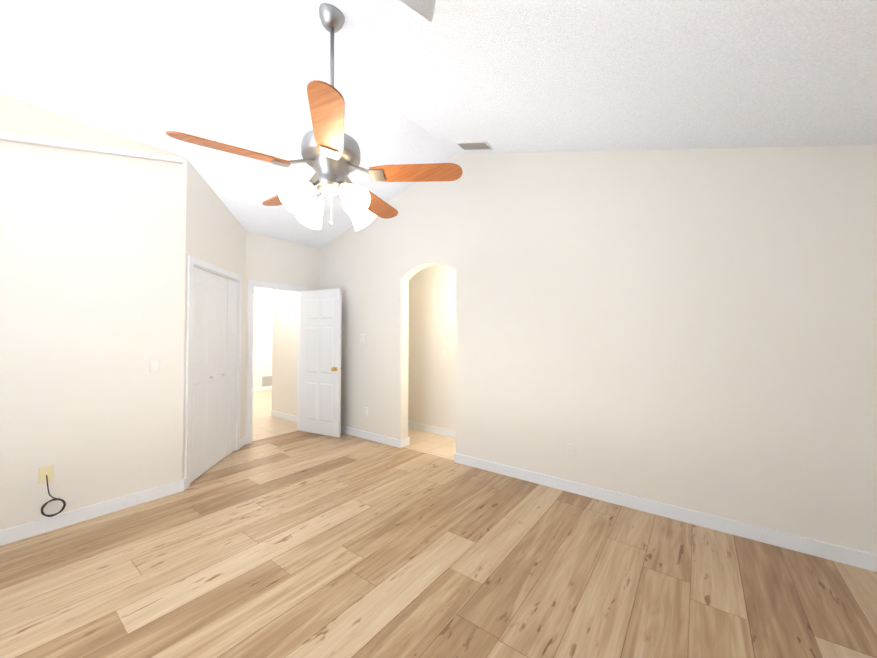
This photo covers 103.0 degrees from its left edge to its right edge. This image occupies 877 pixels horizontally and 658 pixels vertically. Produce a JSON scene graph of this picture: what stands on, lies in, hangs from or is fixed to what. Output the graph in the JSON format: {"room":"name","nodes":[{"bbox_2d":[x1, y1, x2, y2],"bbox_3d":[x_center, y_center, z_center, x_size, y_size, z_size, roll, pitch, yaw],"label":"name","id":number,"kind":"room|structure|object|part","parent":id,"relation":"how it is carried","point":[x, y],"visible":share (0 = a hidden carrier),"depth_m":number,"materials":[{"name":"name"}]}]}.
{"room":"empty bedroom","nodes":[
{"label":"empty bedroom","id":0,"kind":"room"},
{"bbox_2d":[0,93,186,530],"bbox_3d":[-2.928,-0.085,2.359,0.124,3.015,2.010,-1,-1,37],"label":"wall","id":1,"kind":"structure","parent":0,"point":[92,278],"depth_m":2.63,"materials":[{"name":"white paint"}]},
{"bbox_2d":[38,465,53,483],"bbox_3d":[-2.757,1.024,2.452,0.018,0.116,0.072,-1,-1,37],"label":"outlet plate","id":2,"kind":"object","parent":1,"relation":"attached to","point":[44,471],"visible":1,"depth_m":2.45,"materials":[{"name":"beige plastic"}]},
{"bbox_2d":[41,475,65,516],"bbox_3d":[-2.722,1.171,2.466,0.033,0.298,0.120,-1,-1,37],"label":"cord","id":3,"kind":"object","parent":2,"relation":"attached to","point":[51,515],"visible":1,"depth_m":2.45,"materials":[{"name":"black plastic"}]},
{"bbox_2d":[0,480,182,545],"bbox_3d":[-2.838,1.375,2.340,0.014,0.095,1.896,-1,-1,37],"label":"baseboard","id":4,"kind":"structure","parent":1,"relation":"attached to","point":[23,531],"depth_m":2.60,"materials":[{"name":"white wood"}]},
{"bbox_2d":[0,132,182,163],"bbox_3d":[-2.843,-1.294,2.371,0.035,0.497,1.850,-1,-1,37],"label":"trim","id":5,"kind":"structure","parent":1,"relation":"attached to","point":[17,138],"depth_m":2.61,"materials":[{"name":"white paint"}]},
{"bbox_2d":[149,358,159,371],"bbox_3d":[-2.399,0.305,2.948,0.016,0.116,0.072,-1,-1,37],"label":"light switch","id":6,"kind":"object","parent":1,"relation":"attached to","point":[154,364],"visible":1,"depth_m":2.95,"materials":[{"name":"white plastic"}]},
{"bbox_2d":[182,159,245,479],"bbox_3d":[-2.435,-0.055,3.785,0.120,3.015,1.344,0,-1,-8],"label":"wall","id":7,"kind":"structure","parent":0,"point":[215,233],"depth_m":3.60,"materials":[{"name":"white paint"}]},
{"bbox_2d":[183,478,185,490],"bbox_3d":[-2.276,1.391,3.119,0.014,0.095,0.040,0,-1,-8],"label":"baseboard","id":8,"kind":"structure","parent":7,"relation":"attached to","point":[184,483],"depth_m":3.11,"materials":[{"name":"white wood"}]},
{"bbox_2d":[190,266,236,482],"bbox_3d":[-2.383,0.430,3.720,0.036,2.018,0.984,0,-1,-8],"label":"closet door","id":9,"kind":"structure","parent":7,"relation":"in","point":[213,400],"depth_m":3.64,"materials":[{"name":"white wood"}]},
{"bbox_2d":[185,255,241,488],"bbox_3d":[-2.418,0.395,3.716,0.136,2.112,1.144,0,-1,-8],"label":"trim","id":10,"kind":"structure","parent":7,"relation":"attached to","point":[204,265],"depth_m":3.22,"materials":[{"name":"white wood"}]},
{"bbox_2d":[240,437,244,447],"bbox_3d":[-2.453,1.417,4.348,0.014,0.095,0.164,0,-1,-8],"label":"baseboard","id":11,"kind":"structure","parent":7,"relation":"attached to","point":[242,441],"depth_m":4.35,"materials":[{"name":"white wood"}]},
{"bbox_2d":[0,0,455,247],"bbox_3d":[-2.051,-1.608,3.091,2.670,0.721,4.260,-1,-1,37],"label":"ceiling","id":12,"kind":"structure","parent":0,"point":[240,73],"depth_m":2.55,"materials":[{"name":"white paint"}]},
{"bbox_2d":[253,294,272,387],"bbox_3d":[-4.913,0.313,8.386,0.120,2.470,3.900,-1,-1,37],"label":"wall","id":13,"kind":"structure","parent":0,"point":[262,336],"depth_m":8.86,"materials":[{"name":"white paint"}]},
{"bbox_2d":[253,386,271,390],"bbox_3d":[-4.859,1.500,8.321,0.014,0.095,3.700,-1,-1,37],"label":"baseboard","id":14,"kind":"structure","parent":13,"relation":"attached to","point":[262,388],"depth_m":8.84,"materials":[{"name":"white wood"}]},
{"bbox_2d":[262,376,271,386],"bbox_3d":[-4.367,1.341,8.981,0.016,0.260,0.360,-1,-1,37],"label":"air vent","id":15,"kind":"object","parent":13,"relation":"in","point":[266,380],"visible":0.73,"depth_m":8.93,"materials":[{"name":"grey metal"}]},
{"bbox_2d":[254,288,272,294],"bbox_3d":[-3.211,-0.918,7.139,4.330,0.001,3.900,-1,-1,37],"label":"ceiling","id":16,"kind":"structure","parent":0,"point":[263,291],"depth_m":8.31,"materials":[{"name":"white paint"}]},
{"bbox_2d":[244,231,320,436],"bbox_3d":[-2.149,0.098,4.988,0.120,2.758,1.240,-1,-1,37],"label":"wall","id":17,"kind":"structure","parent":0,"point":[274,260],"depth_m":4.82,"materials":[{"name":"white paint"}]},
{"bbox_2d":[246,280,307,443],"bbox_3d":[-2.251,0.423,4.845,0.152,2.102,0.844,-1,-1,37],"label":"door frame","id":18,"kind":"structure","parent":17,"relation":"attached to","point":[252,284],"depth_m":4.52,"materials":[{"name":"white wood"}]},
{"bbox_2d":[300,288,341,436],"bbox_3d":[-1.659,0.457,4.890,0.735,2.013,0.047,-1,-1,27],"label":"door","id":19,"kind":"structure","parent":17,"relation":"in","point":[320,394],"depth_m":4.86,"materials":[{"name":"white wood"}]},
{"bbox_2d":[272,290,297,415],"bbox_3d":[-2.382,0.258,5.759,1.180,2.470,0.120,-1,-1,37],"label":"wall","id":20,"kind":"structure","parent":0,"point":[284,355],"depth_m":5.82,"materials":[{"name":"white paint"}]},
{"bbox_2d":[271,410,296,421],"bbox_3d":[-2.422,1.444,5.680,1.180,0.095,0.014,-1,-1,37],"label":"baseboard","id":21,"kind":"structure","parent":20,"relation":"attached to","point":[289,417],"depth_m":5.76,"materials":[{"name":"white wood"}]},
{"bbox_2d":[408,265,455,429],"bbox_3d":[0.320,0.237,4.764,2.600,2.470,0.120,-1,-1,37],"label":"wall","id":22,"kind":"structure","parent":0,"point":[431,336],"depth_m":4.99,"materials":[{"name":"white paint"}]},
{"bbox_2d":[408,421,455,437],"bbox_3d":[0.280,1.424,4.685,2.600,0.095,0.014,-1,-1,37],"label":"baseboard","id":23,"kind":"structure","parent":22,"relation":"attached to","point":[432,429],"depth_m":4.95,"materials":[{"name":"white wood"}]},
{"bbox_2d":[441,350,444,358],"bbox_3d":[0.063,0.355,4.868,0.072,0.116,0.016,-1,-1,37],"label":"light switch","id":24,"kind":"object","parent":22,"relation":"attached to","point":[443,354],"visible":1,"depth_m":4.87,"materials":[{"name":"white plastic"}]},
{"bbox_2d":[0,389,876,657],"bbox_3d":[-1.659,1.460,4.195,10.280,0.003,6.680,-1,-1,37],"label":"floor","id":25,"kind":"structure","parent":0,"point":[298,544],"depth_m":2.00,"materials":[{"name":"brown wood"}]},
{"bbox_2d":[253,0,876,152],"bbox_3d":[0.372,-1.500,1.277,3.380,1.014,4.260,-1,-1,37],"label":"ceiling","id":26,"kind":"structure","parent":0,"point":[498,76],"depth_m":1.99,"materials":[{"name":"white paint"}]},
{"bbox_2d":[165,3,462,230],"bbox_3d":[-0.670,-1.237,2.083,1.409,1.289,1.461,-1,-1,37],"label":"fan","id":27,"kind":"object","parent":26,"relation":"hanging from","point":[330,153],"visible":1,"depth_m":1.95,"materials":[{"name":"brown wood"}]},
{"bbox_3d":[-0.626,-0.713,2.031,0.603,0.188,0.603,-1,-1,37],"label":"lamp shade","id":28,"kind":"part","parent":27,"relation":"part of","materials":[{"name":"white glass"}]},
{"bbox_3d":[-0.626,-0.691,2.031,0.014,0.195,0.014,-1,-1,37],"label":"chain","id":29,"kind":"part","parent":27,"relation":"part of","materials":[{"name":"silver metal"}]},
{"bbox_2d":[456,141,492,149],"bbox_3d":[0.361,-1.853,3.528,0.347,0.112,0.160,-1,-1,37],"label":"ceiling vent","id":30,"kind":"object","parent":26,"relation":"in","point":[479,145],"visible":0.98,"depth_m":3.51,"materials":[{"name":"white plastic"}]},
{"bbox_2d":[320,145,876,554],"bbox_3d":[0.572,-0.269,3.650,5.850,3.436,0.140,-1,-1,37],"label":"wall","id":31,"kind":"structure","parent":0,"point":[695,329],"depth_m":2.72,"materials":[{"name":"white paint"}]},
{"bbox_2d":[364,407,367,415],"bbox_3d":[-0.975,1.111,4.683,0.072,0.116,0.010,-1,-1,37],"label":"outlet","id":32,"kind":"object","parent":31,"relation":"attached to","point":[365,411],"visible":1,"depth_m":4.68,"materials":[{"name":"white plastic"}]},
{"bbox_2d":[341,426,399,447],"bbox_3d":[-1.145,1.426,4.801,1.680,0.095,0.014,-1,-1,37],"label":"baseboard","id":33,"kind":"structure","parent":31,"relation":"attached to","point":[373,437],"depth_m":4.60,"materials":[{"name":"white wood"}]},
{"bbox_2d":[400,437,409,447],"bbox_3d":[-0.420,1.417,4.356,0.014,0.095,0.168,-1,-1,37],"label":"baseboard","id":34,"kind":"structure","parent":31,"relation":"attached to","point":[404,442],"depth_m":4.35,"materials":[{"name":"white wood"}]},
{"bbox_2d":[455,453,876,571],"bbox_3d":[1.479,1.385,2.841,3.230,0.095,0.014,-1,-1,37],"label":"baseboard","id":35,"kind":"structure","parent":31,"relation":"attached to","point":[847,556],"depth_m":2.53,"materials":[{"name":"white wood"}]}
]}

